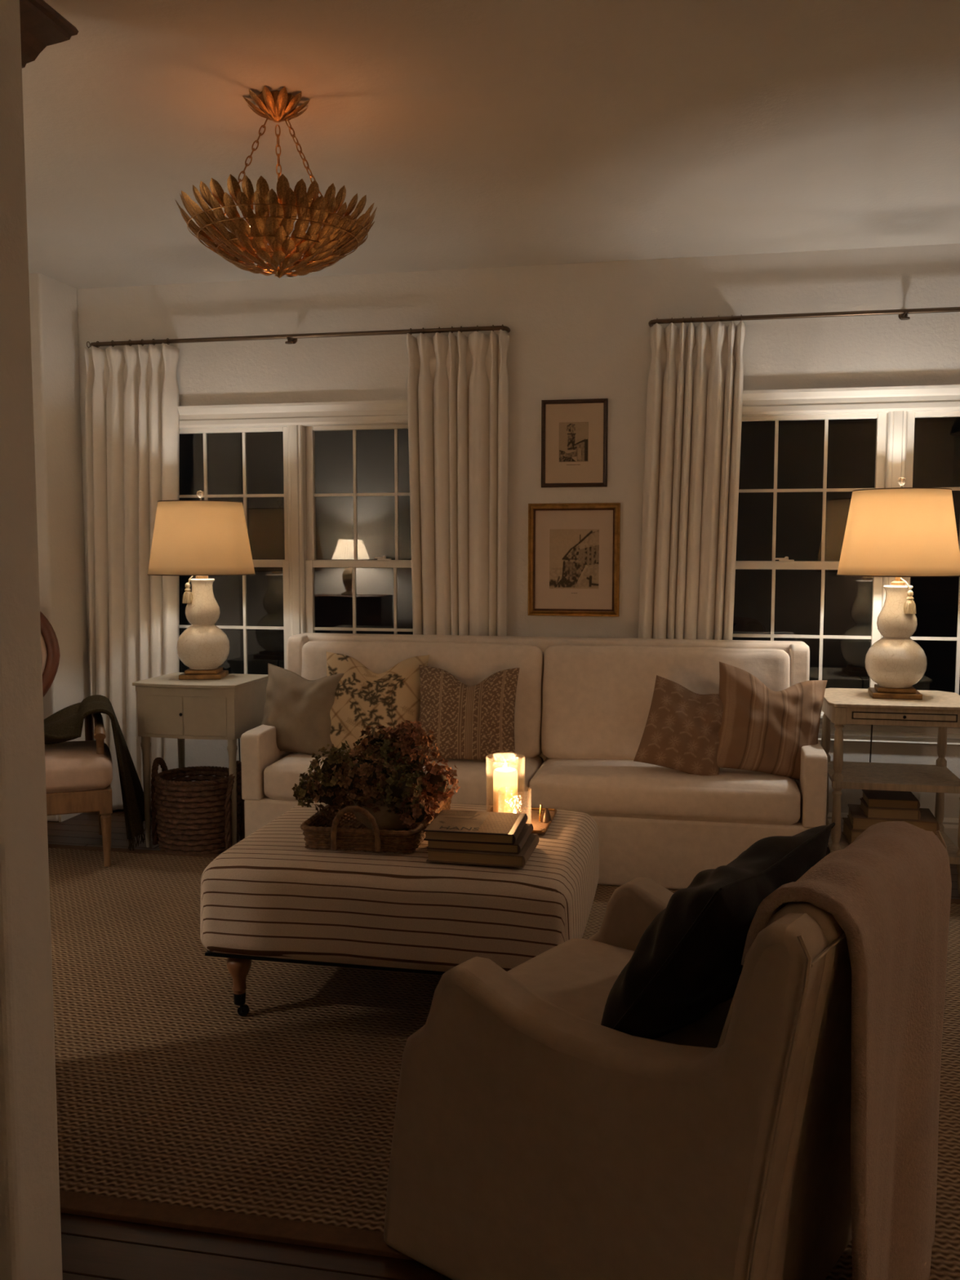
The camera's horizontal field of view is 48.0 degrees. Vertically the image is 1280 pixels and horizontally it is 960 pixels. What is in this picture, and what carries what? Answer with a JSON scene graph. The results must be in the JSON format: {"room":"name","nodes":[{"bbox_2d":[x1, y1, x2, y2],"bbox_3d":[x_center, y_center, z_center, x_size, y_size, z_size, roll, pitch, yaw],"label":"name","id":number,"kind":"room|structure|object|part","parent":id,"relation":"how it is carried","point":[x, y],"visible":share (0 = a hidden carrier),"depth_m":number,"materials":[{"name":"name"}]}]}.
{"room":"living room","nodes":[
{"label":"living room","id":0,"kind":"room"},
{"bbox_2d":[0,0,62,1279],"bbox_3d":[-1.939,-0.120,1.669,2.734,2.455,0.110,1,5,11],"label":"wall partition","id":1,"kind":"structure","parent":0,"point":[30,1228],"depth_m":1.41,"materials":[{"name":"paint"}]},
{"bbox_2d":[28,273,88,821],"bbox_3d":[-1.964,-0.426,4.992,0.120,2.505,0.299,1,5,11],"label":"wall","id":2,"kind":"structure","parent":0,"point":[53,304],"depth_m":4.92,"materials":[{"name":"paint"}]},
{"bbox_2d":[58,813,81,822],"bbox_3d":[-1.899,0.751,5.083,0.014,0.145,0.290,1,5,11],"label":"baseboard","id":3,"kind":"structure","parent":2,"relation":"attached to","point":[61,817],"depth_m":4.98,"materials":[{"name":"white wood"}]},
{"bbox_2d":[22,0,959,288],"bbox_3d":[-0.307,-1.388,1.517,6.350,0.100,6.670,1,5,11],"label":"ceiling","id":4,"kind":"structure","parent":0,"point":[478,134],"depth_m":3.06,"materials":[{"name":"paint"}]},
{"bbox_2d":[175,85,376,278],"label":"chandelier","id":5,"kind":"object","parent":4,"relation":"hanging from","point":[340,234],"visible":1,"depth_m":2.80,"materials":[{"name":"gold metal"}]},
{"bbox_3d":[-0.547,-1.057,2.935,0.483,0.104,0.483,1,5,11],"label":"bowl frame","id":6,"kind":"part","parent":5,"relation":"part of","materials":[{"name":"gold metal"}]},
{"bbox_2d":[47,808,959,1279],"bbox_3d":[-0.098,1.172,1.690,8.724,0.120,6.670,1,5,11],"label":"floor","id":7,"kind":"structure","parent":0,"point":[93,1248],"depth_m":1.91,"materials":[{"name":"brown wood"}]},
{"bbox_2d":[19,0,78,68],"bbox_3d":[-1.246,-0.074,2.028,0.836,2.304,0.598,1,5,11],"label":"armoire","id":8,"kind":"object","parent":7,"relation":"on","point":[42,26],"visible":0.1,"depth_m":2.07,"materials":[{"name":"brown wood"}]},
{"bbox_2d":[151,757,244,855],"bbox_3d":[-1.179,0.684,4.511,0.379,0.373,0.338,1,5,11],"label":"basket","id":9,"kind":"object","parent":7,"relation":"on","point":[190,817],"visible":0.95,"depth_m":4.38,"materials":[{"name":"brown wicker"}]},
{"bbox_3d":[-1.345,0.669,4.543,0.043,0.354,0.164,1,5,11],"label":"handle","id":10,"kind":"part","parent":9,"relation":"part of","materials":[{"name":"brown wicker"}]},
{"bbox_3d":[-1.011,0.675,4.476,0.043,0.354,0.164,1,5,11],"label":"handle","id":11,"kind":"part","parent":9,"relation":"part of","materials":[{"name":"brown wicker"}]},
{"bbox_2d":[132,672,267,847],"bbox_3d":[-1.177,0.513,4.605,0.458,0.700,0.408,1,5,11],"label":"side table","id":12,"kind":"object","parent":7,"relation":"on","point":[232,705],"visible":0.77,"depth_m":4.43,"materials":[{"name":"grey paint"}]},
{"bbox_3d":[-1.394,0.634,4.514,0.042,0.474,0.042,1,5,11],"label":"leg","id":13,"kind":"part","parent":12,"relation":"part of","materials":[{"name":"grey paint"}]},
{"bbox_3d":[-1.301,0.308,4.435,0.183,0.162,0.016,1,5,16],"label":"door","id":14,"kind":"part","parent":12,"relation":"part of","materials":[{"name":"grey paint"}]},
{"bbox_3d":[-1.332,0.609,4.818,0.042,0.474,0.042,1,5,11],"label":"leg","id":15,"kind":"part","parent":12,"relation":"part of","materials":[{"name":"grey paint"}]},
{"bbox_2d":[146,490,255,800],"bbox_3d":[-1.170,0.103,4.701,0.444,1.491,0.595,1,5,11],"label":"table lamp","id":16,"kind":"object","parent":12,"relation":"on","point":[201,539],"depth_m":4.46,"materials":[{"name":"white ceramic"}]},
{"bbox_3d":[-1.185,-0.583,4.569,0.350,0.005,0.350,0,5,4],"label":"shade frame","id":17,"kind":"part","parent":16,"relation":"part of","materials":[{"name":"beige fabric"}]},
{"bbox_3d":[-1.185,-0.281,4.595,0.446,0.004,0.446,1,5,11],"label":"shade trim","id":18,"kind":"part","parent":16,"relation":"part of","materials":[{"name":"beige fabric"}]},
{"bbox_3d":[-1.185,-0.432,4.582,0.443,0.304,0.443,1,5,11],"label":"lamp shade","id":19,"kind":"part","parent":16,"relation":"part of","materials":[{"name":"fabric"}]},
{"bbox_3d":[-1.057,0.486,4.872,0.013,0.701,0.287,2,5,26],"label":"lamp cord","id":20,"kind":"part","parent":16,"relation":"part of","materials":[{"name":"black plastic"}]},
{"bbox_3d":[-1.120,0.311,4.399,0.183,0.162,0.016,1,5,7],"label":"door","id":21,"kind":"part","parent":12,"relation":"part of","materials":[{"name":"grey paint"}]},
{"bbox_3d":[-1.016,0.641,4.437,0.042,0.474,0.042,1,5,11],"label":"leg","id":22,"kind":"part","parent":12,"relation":"part of","materials":[{"name":"grey paint"}]},
{"bbox_2d":[48,844,959,1279],"bbox_3d":[-0.019,0.992,3.026,4.600,0.012,2.260,1,5,11],"label":"area rug","id":23,"kind":"object","parent":7,"relation":"on","point":[177,1108],"visible":0.21,"depth_m":2.56,"materials":[{"name":"carpet"}]},
{"bbox_2d":[40,611,112,866],"bbox_3d":[-1.837,0.350,4.366,0.666,1.040,0.733,-2,5,-20],"label":"armchair","id":24,"kind":"object","parent":23,"relation":"on","point":[79,774],"visible":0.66,"depth_m":4.18,"materials":[{"name":"beige fabric"}]},
{"bbox_3d":[-2.029,0.074,4.573,0.461,0.524,0.138,-2,5,-20],"label":"frame","id":25,"kind":"part","parent":24,"relation":"part of","materials":[{"name":"brown wood"}]},
{"bbox_3d":[-1.707,0.628,4.099,0.520,0.085,0.034,-2,5,-20],"label":"rail","id":26,"kind":"part","parent":24,"relation":"part of","materials":[{"name":"brown wood"}]},
{"bbox_2d":[44,740,112,793],"bbox_3d":[-1.773,0.512,4.302,0.577,0.153,0.513,-2,5,-20],"label":"seat cushion","id":27,"kind":"object","parent":24,"relation":"on","point":[84,766],"depth_m":4.15,"materials":[{"name":"fabric"}]},
{"bbox_3d":[-1.574,0.318,4.425,0.054,0.116,0.510,-2,5,-23],"label":"armrest","id":28,"kind":"part","parent":24,"relation":"part of","materials":[{"name":"brown wood"}]},
{"bbox_2d":[44,694,151,850],"bbox_3d":[-1.701,0.553,4.414,0.702,0.593,0.454,-2,5,-20],"label":"throw blanket","id":29,"kind":"object","parent":24,"relation":"on","point":[66,724],"visible":0.83,"depth_m":4.40,"materials":[{"name":"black fabric"}]},
{"bbox_3d":[-1.641,0.693,4.673,0.048,0.306,0.048,-2,5,-20],"label":"leg","id":30,"kind":"part","parent":24,"relation":"part of","materials":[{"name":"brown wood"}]},
{"bbox_3d":[-1.499,0.471,4.257,0.038,0.228,0.070,-2,5,-20],"label":"arm post","id":31,"kind":"part","parent":24,"relation":"part of","materials":[{"name":"brown wood"}]},
{"bbox_3d":[-1.458,0.732,4.207,0.048,0.306,0.048,-2,5,-20],"label":"leg","id":32,"kind":"part","parent":24,"relation":"part of","materials":[{"name":"brown wood"}]},
{"bbox_2d":[200,800,599,1016],"bbox_3d":[-0.183,0.758,3.101,1.002,0.443,0.819,1,5,11],"label":"ottoman","id":33,"kind":"object","parent":23,"relation":"on","point":[268,896],"visible":0.69,"depth_m":2.73,"materials":[{"name":"beige fabric"}]},
{"bbox_3d":[-0.639,0.880,2.861,0.066,0.116,0.066,1,5,11],"label":"leg","id":34,"kind":"part","parent":33,"relation":"part of","materials":[{"name":"brown wood"}]},
{"bbox_2d":[233,992,245,1006],"bbox_3d":[-0.639,0.959,2.868,0.033,0.047,0.033,1,5,11],"label":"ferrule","id":35,"kind":"object","parent":33,"relation":"on","point":[239,998],"depth_m":2.85,"materials":[{"name":"black metal"}]},
{"bbox_2d":[300,786,453,853],"bbox_3d":[-0.280,0.473,3.092,0.330,0.130,0.575,1,5,10],"label":"basket","id":36,"kind":"object","parent":33,"relation":"on","point":[331,832],"visible":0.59,"depth_m":2.84,"materials":[{"name":"wicker"}]},
{"bbox_3d":[-0.327,0.492,2.823,0.136,0.122,0.027,1,5,10],"label":"handle","id":37,"kind":"part","parent":36,"relation":"part of","materials":[{"name":"wicker"}]},
{"bbox_2d":[353,789,424,831],"bbox_3d":[-0.263,0.483,3.063,0.212,0.100,0.212,1,5,11],"label":"flower bowl","id":38,"kind":"object","parent":36,"relation":"on","point":[384,820],"visible":0.46,"depth_m":2.97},
{"bbox_2d":[291,772,321,807],"bbox_3d":[-0.386,0.422,2.990,0.269,0.118,0.093,-1,5,-11],"label":"bloom","id":39,"kind":"object","parent":38,"relation":"in","point":[300,793],"visible":0.69,"depth_m":2.96,"materials":[{"name":"green plant"}]},
{"bbox_2d":[303,768,356,819],"bbox_3d":[-0.384,0.413,2.989,0.145,0.150,0.243,3,6,30],"label":"bloom","id":40,"kind":"object","parent":38,"relation":"in","point":[333,798],"visible":0.68,"depth_m":2.92,"materials":[{"name":"green plant"}]},
{"bbox_2d":[307,740,377,799],"bbox_3d":[-0.379,0.376,2.985,0.204,0.210,0.185,1,5,11],"label":"bloom","id":41,"kind":"object","parent":38,"relation":"in","point":[335,757],"visible":0.52,"depth_m":2.94,"materials":[{"name":"green plant"}]},
{"bbox_2d":[330,743,396,813],"bbox_3d":[-0.312,0.382,2.941,0.193,0.204,0.179,-2,5,-26],"label":"bloom","id":42,"kind":"object","parent":38,"relation":"in","point":[360,782],"visible":0.87,"depth_m":2.89,"materials":[{"name":"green plant"}]},
{"bbox_2d":[352,722,399,759],"bbox_3d":[-0.288,0.350,3.053,0.150,0.246,0.157,1,5,11],"label":"bloom","id":43,"kind":"object","parent":38,"relation":"in","point":[385,734],"visible":0.43,"depth_m":3.03,"materials":[{"name":"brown plant"}]},
{"bbox_2d":[351,735,400,773],"bbox_3d":[-0.289,0.372,3.010,0.153,0.211,0.141,1,5,11],"label":"bloom","id":44,"kind":"object","parent":38,"relation":"in","point":[384,753],"visible":0.43,"depth_m":2.97,"materials":[{"name":"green plant"}]},
{"bbox_2d":[370,755,426,814],"bbox_3d":[-0.236,0.401,2.941,0.180,0.168,0.161,3,6,35],"label":"bloom","id":45,"kind":"object","parent":38,"relation":"in","point":[397,786],"visible":0.87,"depth_m":2.90,"materials":[{"name":"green plant"}]},
{"bbox_2d":[388,720,426,757],"bbox_3d":[-0.206,0.347,3.050,0.116,0.253,0.128,1,5,11],"label":"bloom","id":46,"kind":"object","parent":38,"relation":"in","point":[404,730],"visible":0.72,"depth_m":3.01,"materials":[{"name":"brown plant"}]},
{"bbox_2d":[386,725,441,785],"bbox_3d":[-0.203,0.359,3.047,0.169,0.231,0.171,-3,6,-31],"label":"bloom","id":47,"kind":"object","parent":38,"relation":"in","point":[419,758],"visible":0.57,"depth_m":3.01,"materials":[{"name":"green plant"}]},
{"bbox_2d":[397,790,438,831],"bbox_3d":[-0.184,0.467,2.987,0.110,0.120,0.191,-1,5,-17],"label":"bloom","id":48,"kind":"object","parent":38,"relation":"in","point":[417,815],"visible":0.81,"depth_m":2.92,"materials":[{"name":"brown plant"}]},
{"bbox_2d":[410,757,460,810],"bbox_3d":[-0.158,0.403,3.022,0.206,0.150,0.144,0,5,-4],"label":"bloom","id":49,"kind":"object","parent":38,"relation":"in","point":[437,783],"visible":0.81,"depth_m":3.00,"materials":[{"name":"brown plant"}]},
{"bbox_2d":[426,833,539,867],"bbox_3d":[0.011,0.545,2.831,0.257,0.030,0.215,1,5,12],"label":"book","id":50,"kind":"object","parent":33,"relation":"on","point":[519,860],"visible":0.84,"depth_m":2.73,"materials":[{"name":"brown paper"}]},
{"bbox_2d":[426,823,533,853],"bbox_3d":[0.003,0.516,2.840,0.245,0.024,0.215,1,5,11],"label":"book","id":51,"kind":"object","parent":50,"relation":"on","point":[516,848],"visible":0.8,"depth_m":2.74,"materials":[{"name":"brown paper"}]},
{"bbox_2d":[423,809,528,844],"bbox_3d":[-0.007,0.490,2.837,0.237,0.028,0.222,1,5,10],"label":"book","id":52,"kind":"object","parent":51,"relation":"on","point":[449,825],"visible":1,"depth_m":2.78,"materials":[{"name":"paper"}]},
{"bbox_2d":[425,809,519,833],"bbox_3d":[-0.015,0.477,2.838,0.214,0.001,0.216,1,5,10],"label":"cover","id":53,"kind":"object","parent":52,"relation":"on","point":[486,821],"depth_m":2.83,"materials":[{"name":"beige paper"}]},
{"bbox_2d":[488,806,556,835],"bbox_3d":[0.110,0.527,3.160,0.203,0.012,0.267,1,5,11],"label":"tray","id":54,"kind":"object","parent":33,"relation":"on","point":[539,828],"visible":0.21,"depth_m":3.18,"materials":[{"name":"gold metal"}]},
{"bbox_2d":[485,752,524,813],"bbox_3d":[0.075,0.433,3.180,0.114,0.182,0.114,1,5,11],"label":"candle holder","id":55,"kind":"object","parent":54,"relation":"on","point":[504,776],"visible":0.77,"depth_m":3.15,"materials":[{"name":"clear glass"}]},
{"bbox_2d":[493,767,517,813],"bbox_3d":[0.075,0.448,3.181,0.072,0.134,0.072,1,5,11],"label":"pillar candle","id":56,"kind":"object","parent":55,"relation":"on","point":[507,777],"depth_m":3.15,"materials":[{"name":"white wax"}]},
{"bbox_2d":[497,786,531,823],"bbox_3d":[0.099,0.479,3.077,0.094,0.108,0.094,1,5,11],"label":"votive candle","id":57,"kind":"object","parent":54,"relation":"on","point":[530,803],"visible":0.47,"depth_m":3.07,"materials":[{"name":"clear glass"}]},
{"bbox_2d":[538,804,551,822],"bbox_3d":[0.191,0.502,3.134,0.038,0.052,0.032,1,5,11],"label":"candle snuffer","id":58,"kind":"object","parent":54,"relation":"on","point":[546,817],"visible":1,"depth_m":3.12,"materials":[{"name":"gold metal"}]},
{"bbox_3d":[0.175,0.501,3.125,0.010,0.048,0.006,1,5,11],"label":"handle","id":59,"kind":"part","parent":58,"relation":"part of","materials":[{"name":"gold metal"}]},
{"bbox_2d":[240,632,827,889],"bbox_3d":[0.201,0.444,4.297,2.200,0.868,0.640,1,5,11],"label":"sofa","id":60,"kind":"object","parent":23,"relation":"on","point":[583,704],"visible":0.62,"depth_m":4.20,"materials":[{"name":"fabric"}]},
{"bbox_3d":[-0.849,0.438,4.456,0.078,0.342,0.505,1,5,11],"label":"arm","id":61,"kind":"part","parent":60,"relation":"part of","materials":[{"name":"fabric"}]},
{"bbox_2d":[261,662,344,756],"bbox_3d":[-0.735,0.295,4.402,0.393,0.377,0.172,3,6,31],"label":"throw pillow","id":62,"kind":"object","parent":60,"relation":"on","point":[299,708],"visible":0.89,"depth_m":4.34,"materials":[{"name":"beige fabric"}]},
{"bbox_2d":[325,651,429,750],"bbox_3d":[-0.428,0.255,4.343,0.438,0.402,0.172,1,5,7],"label":"throw pillow","id":63,"kind":"object","parent":60,"relation":"on","point":[363,697],"visible":0.75,"depth_m":4.30,"materials":[{"name":"fabric"}]},
{"bbox_2d":[263,750,542,807],"bbox_3d":[-0.295,0.549,4.331,1.047,0.182,0.492,1,5,11],"label":"seat cushion","id":64,"kind":"object","parent":60,"relation":"on","point":[282,769],"depth_m":4.18,"materials":[{"name":"fabric"}]},
{"bbox_2d":[301,640,544,757],"bbox_3d":[-0.249,0.244,4.489,1.028,0.476,0.217,1,-5,11],"label":"cushion","id":65,"kind":"object","parent":60,"relation":"on","point":[471,662],"depth_m":4.38,"materials":[{"name":"fabric"}]},
{"bbox_2d":[418,664,519,764],"bbox_3d":[-0.051,0.291,4.218,0.405,0.374,0.171,1,5,6],"label":"throw pillow","id":66,"kind":"object","parent":60,"relation":"on","point":[476,722],"visible":0.91,"depth_m":4.17,"materials":[{"name":"fabric"}]},
{"bbox_3d":[0.252,0.323,4.538,2.140,0.668,0.130,1,5,11],"label":"frame","id":67,"kind":"part","parent":60,"relation":"part of","materials":[{"name":"fabric"}]},
{"bbox_2d":[528,757,800,825],"bbox_3d":[0.703,0.566,4.130,0.978,0.182,0.492,1,5,11],"label":"seat cushion","id":68,"kind":"object","parent":60,"relation":"on","point":[613,791],"depth_m":3.92,"materials":[{"name":"fabric"}]},
{"bbox_2d":[541,644,790,759],"bbox_3d":[0.731,0.263,4.290,0.963,0.474,0.216,1,-5,11],"label":"cushion","id":69,"kind":"object","parent":60,"relation":"on","point":[596,700],"depth_m":4.24,"materials":[{"name":"fabric"}]},
{"bbox_2d":[633,675,723,775],"bbox_3d":[0.769,0.331,4.015,0.381,0.382,0.175,1,5,12],"label":"throw pillow","id":70,"kind":"object","parent":60,"relation":"on","point":[682,726],"visible":0.98,"depth_m":3.97,"materials":[{"name":"fabric"}]},
{"bbox_2d":[716,662,827,780],"bbox_3d":[1.071,0.310,4.002,0.479,0.452,0.185,0,5,-2],"label":"throw pillow","id":71,"kind":"object","parent":60,"relation":"on","point":[762,729],"visible":0.94,"depth_m":3.94,"materials":[{"name":"fabric"}]},
{"bbox_3d":[1.231,0.475,4.037,0.078,0.342,0.505,1,5,11],"label":"arm","id":72,"kind":"part","parent":60,"relation":"part of","materials":[{"name":"fabric"}]},
{"bbox_2d":[383,828,946,1279],"bbox_3d":[0.325,0.707,1.915,0.767,0.745,0.665,4,6,37],"label":"armchair","id":73,"kind":"object","parent":23,"relation":"on","point":[535,1138],"visible":0.84,"depth_m":1.64,"materials":[{"name":"fabric"}]},
{"bbox_3d":[0.151,0.727,1.694,0.760,0.742,0.095,4,6,37],"label":"arm","id":74,"kind":"part","parent":73,"relation":"part of","materials":[{"name":"fabric"}]},
{"bbox_2d":[506,937,733,1048],"bbox_3d":[0.269,0.718,1.959,0.560,0.171,0.466,4,6,37],"label":"seat cushion","id":75,"kind":"object","parent":73,"relation":"on","point":[577,975],"depth_m":2.00,"materials":[{"name":"fabric"}]},
{"bbox_2d":[600,822,835,1039],"bbox_3d":[0.405,0.499,1.838,0.248,0.320,0.484,4,6,37],"label":"throw pillow","id":76,"kind":"object","parent":73,"relation":"on","point":[686,962],"visible":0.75,"depth_m":1.68,"materials":[{"name":"black fabric"}]},
{"bbox_3d":[0.494,0.690,2.141,0.760,0.742,0.095,4,6,37],"label":"arm","id":77,"kind":"part","parent":73,"relation":"part of","materials":[{"name":"fabric"}]},
{"bbox_2d":[741,821,951,1279],"bbox_3d":[0.601,0.702,1.710,0.198,0.763,0.512,4,6,37],"label":"throw blanket","id":78,"kind":"object","parent":73,"relation":"on","point":[889,890],"visible":0.97,"depth_m":1.63,"materials":[{"name":"beige fabric"}]},
{"bbox_2d":[821,688,959,893],"bbox_3d":[1.574,0.560,4.130,0.520,0.690,0.470,1,5,11],"label":"side table","id":79,"kind":"object","parent":7,"relation":"on","point":[841,706],"visible":0.62,"depth_m":3.98,"materials":[{"name":"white wood"}]},
{"bbox_3d":[1.397,0.547,4.365,0.040,0.676,0.039,1,5,11],"label":"leg","id":80,"kind":"part","parent":79,"relation":"part of","materials":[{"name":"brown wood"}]},
{"bbox_3d":[1.319,0.580,3.984,0.040,0.676,0.039,1,5,11],"label":"leg","id":81,"kind":"part","parent":79,"relation":"part of","materials":[{"name":"brown wood"}]},
{"bbox_2d":[841,817,864,844],"bbox_3d":[1.558,0.741,4.118,0.305,0.062,0.210,1,5,10],"label":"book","id":82,"kind":"object","parent":79,"relation":"on","point":[850,835],"visible":0.23,"depth_m":4.11,"materials":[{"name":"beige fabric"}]},
{"bbox_2d":[847,804,939,835],"bbox_3d":[1.574,0.684,4.120,0.305,0.048,0.220,1,5,14],"label":"book","id":83,"kind":"object","parent":82,"relation":"on","point":[858,820],"visible":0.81,"depth_m":4.04,"materials":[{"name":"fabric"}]},
{"bbox_2d":[859,798,920,820],"bbox_3d":[1.555,0.642,4.095,0.190,0.038,0.165,1,5,10],"label":"book","id":84,"kind":"object","parent":83,"relation":"on","point":[869,812],"visible":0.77,"depth_m":4.02,"materials":[{"name":"beige paper"}]},
{"bbox_2d":[861,789,919,809],"bbox_3d":[1.558,0.605,4.094,0.185,0.034,0.160,1,5,11],"label":"book","id":85,"kind":"object","parent":84,"relation":"on","point":[872,798],"visible":0.93,"depth_m":4.03,"materials":[{"name":"black paper"}]},
{"bbox_2d":[827,823,958,857],"bbox_3d":[1.573,0.776,4.149,0.470,0.012,0.420,1,5,11],"label":"shelf","id":86,"kind":"object","parent":79,"relation":"attached to","point":[952,850],"depth_m":4.09,"materials":[{"name":"white wood"}]},
{"bbox_2d":[827,760,959,786],"bbox_3d":[1.574,0.516,4.127,0.470,0.012,0.420,1,5,11],"label":"shelf","id":87,"kind":"object","parent":79,"relation":"attached to","point":[854,773],"depth_m":4.09,"materials":[{"name":"white wood"}]},
{"bbox_2d":[836,477,959,762],"bbox_3d":[1.596,0.138,4.168,0.445,1.515,0.547,1,5,11],"label":"table lamp","id":88,"kind":"object","parent":79,"relation":"on","point":[898,533],"depth_m":3.95,"materials":[{"name":"white ceramic"}]},
{"bbox_3d":[1.584,0.535,4.366,0.030,0.690,0.229,1,5,16],"label":"lamp cord","id":89,"kind":"part","parent":88,"relation":"part of","materials":[{"name":"plastic"}]},
{"bbox_3d":[1.586,-0.246,4.085,0.446,0.004,0.446,1,5,11],"label":"shade trim","id":90,"kind":"part","parent":88,"relation":"part of","materials":[{"name":"beige fabric"}]},
{"bbox_3d":[1.586,-0.404,4.072,0.443,0.318,0.443,1,5,11],"label":"lamp shade","id":91,"kind":"part","parent":88,"relation":"part of","materials":[{"name":"fabric"}]},
{"bbox_3d":[1.586,-0.562,4.059,0.350,0.005,0.350,3,6,29],"label":"shade frame","id":92,"kind":"part","parent":88,"relation":"part of","materials":[{"name":"beige fabric"}]},
{"bbox_3d":[1.531,0.276,3.893,0.350,0.020,0.023,1,5,11],"label":"drawer","id":93,"kind":"part","parent":79,"relation":"part of","materials":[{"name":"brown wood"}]},
{"bbox_3d":[1.828,0.555,4.278,0.040,0.676,0.039,1,5,11],"label":"leg","id":94,"kind":"part","parent":79,"relation":"part of","materials":[{"name":"brown wood"}]},
{"bbox_3d":[1.750,0.587,3.897,0.040,0.676,0.039,1,5,11],"label":"leg","id":95,"kind":"part","parent":79,"relation":"part of","materials":[{"name":"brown wood"}]},
{"bbox_2d":[76,243,959,817],"bbox_3d":[0.329,-0.404,4.753,6.150,2.505,0.140,1,5,11],"label":"wall","id":96,"kind":"structure","parent":0,"point":[579,331],"depth_m":4.62,"materials":[{"name":"paint"}]},
{"bbox_2d":[89,325,510,347],"bbox_3d":[-0.842,-1.339,4.802,1.972,0.044,0.076,1,5,11],"label":"curtain rod","id":97,"kind":"object","parent":96,"relation":"attached to","point":[291,338],"visible":0.97,"depth_m":4.77,"materials":[{"name":"brown metal"}]},
{"bbox_2d":[84,337,179,810],"bbox_3d":[-1.626,-0.281,5.025,0.498,2.194,0.098,1,5,11],"label":"curtain","id":98,"kind":"object","parent":97,"relation":"hanging from","point":[132,396],"visible":0.84,"depth_m":5.00,"materials":[{"name":"fabric"}]},
{"bbox_2d":[405,324,509,635],"bbox_3d":[-0.103,-0.254,4.717,0.449,2.194,0.097,1,5,11],"label":"curtain","id":99,"kind":"object","parent":97,"relation":"hanging from","point":[458,441],"visible":0.58,"depth_m":4.67,"materials":[{"name":"fabric"}]},
{"bbox_2d":[177,399,433,674],"bbox_3d":[-0.830,-0.345,4.956,1.540,1.448,0.172,1,5,11],"label":"window","id":100,"kind":"structure","parent":96,"relation":"in","point":[298,422],"depth_m":4.90,"materials":[{"name":"white wood"}]},
{"bbox_3d":[-1.183,-0.662,5.016,0.655,0.638,0.028,1,5,11],"label":"sash","id":101,"kind":"part","parent":100,"relation":"part of","materials":[{"name":"white wood"}]},
{"bbox_3d":[-1.189,-0.059,5.041,0.655,0.628,0.028,1,5,11],"label":"sash","id":102,"kind":"part","parent":100,"relation":"part of","materials":[{"name":"white wood"}]},
{"bbox_3d":[-0.840,-1.015,4.849,1.500,0.095,0.036,1,5,11],"label":"head casing","id":103,"kind":"part","parent":100,"relation":"part of","materials":[{"name":"white wood"}]},
{"bbox_3d":[-0.476,-0.047,4.897,0.655,0.628,0.028,1,5,11],"label":"sash","id":104,"kind":"part","parent":100,"relation":"part of","materials":[{"name":"white wood"}]},
{"bbox_3d":[-0.471,-0.650,4.872,0.655,0.638,0.028,1,5,11],"label":"sash","id":105,"kind":"part","parent":100,"relation":"part of","materials":[{"name":"white wood"}]},
{"bbox_2d":[121,808,959,848],"bbox_3d":[0.675,0.785,4.704,5.210,0.145,0.014,1,5,11],"label":"baseboard","id":106,"kind":"structure","parent":96,"relation":"attached to","point":[950,824],"depth_m":4.44,"materials":[{"name":"white wood"}]},
{"bbox_2d":[528,502,620,617],"bbox_3d":[0.404,-0.346,4.657,0.396,0.486,0.026,1,5,11],"label":"framed print","id":107,"kind":"object","parent":96,"relation":"attached to","point":[574,548],"visible":1,"depth_m":4.66,"materials":[{"name":"paper"}]},
{"bbox_2d":[541,398,608,487],"bbox_3d":[0.404,-0.842,4.618,0.283,0.371,0.020,1,5,11],"label":"framed print","id":108,"kind":"object","parent":96,"relation":"attached to","point":[574,432],"visible":1,"depth_m":4.62,"materials":[{"name":"brown wood"}]},
{"bbox_2d":[648,306,959,326],"bbox_3d":[1.697,-1.294,4.290,2.034,0.044,0.076,1,5,11],"label":"curtain rod","id":109,"kind":"object","parent":96,"relation":"attached to","point":[903,313],"visible":0.98,"depth_m":4.33,"materials":[{"name":"brown metal"}]},
{"bbox_2d":[638,314,745,639],"bbox_3d":[0.867,-0.237,4.524,0.444,2.194,0.098,1,5,11],"label":"curtain","id":110,"kind":"object","parent":109,"relation":"hanging from","point":[693,428],"visible":0.64,"depth_m":4.48,"materials":[{"name":"fabric"}]},
{"bbox_2d":[724,384,959,744],"bbox_3d":[1.694,-0.300,4.447,1.560,1.448,0.172,1,5,11],"label":"window","id":111,"kind":"structure","parent":96,"relation":"in","point":[895,409],"depth_m":4.42,"materials":[{"name":"white wood"}]},
{"bbox_3d":[1.331,-0.015,4.532,0.668,0.628,0.028,1,5,11],"label":"sash","id":112,"kind":"part","parent":111,"relation":"part of","materials":[{"name":"white wood"}]},
{"bbox_3d":[1.337,-0.618,4.507,0.668,0.638,0.028,1,5,11],"label":"sash","id":113,"kind":"part","parent":111,"relation":"part of","materials":[{"name":"white wood"}]},
{"bbox_3d":[1.684,-0.970,4.339,1.520,0.095,0.036,1,5,11],"label":"head casing","id":114,"kind":"part","parent":111,"relation":"part of","materials":[{"name":"white wood"}]},
{"bbox_3d":[2.054,-0.002,4.387,0.662,0.628,0.028,1,5,11],"label":"sash","id":115,"kind":"part","parent":111,"relation":"part of","materials":[{"name":"white wood"}]},
{"bbox_3d":[2.059,-0.605,4.361,0.662,0.638,0.028,1,5,11],"label":"sash","id":116,"kind":"part","parent":111,"relation":"part of","materials":[{"name":"white wood"}]}
]}

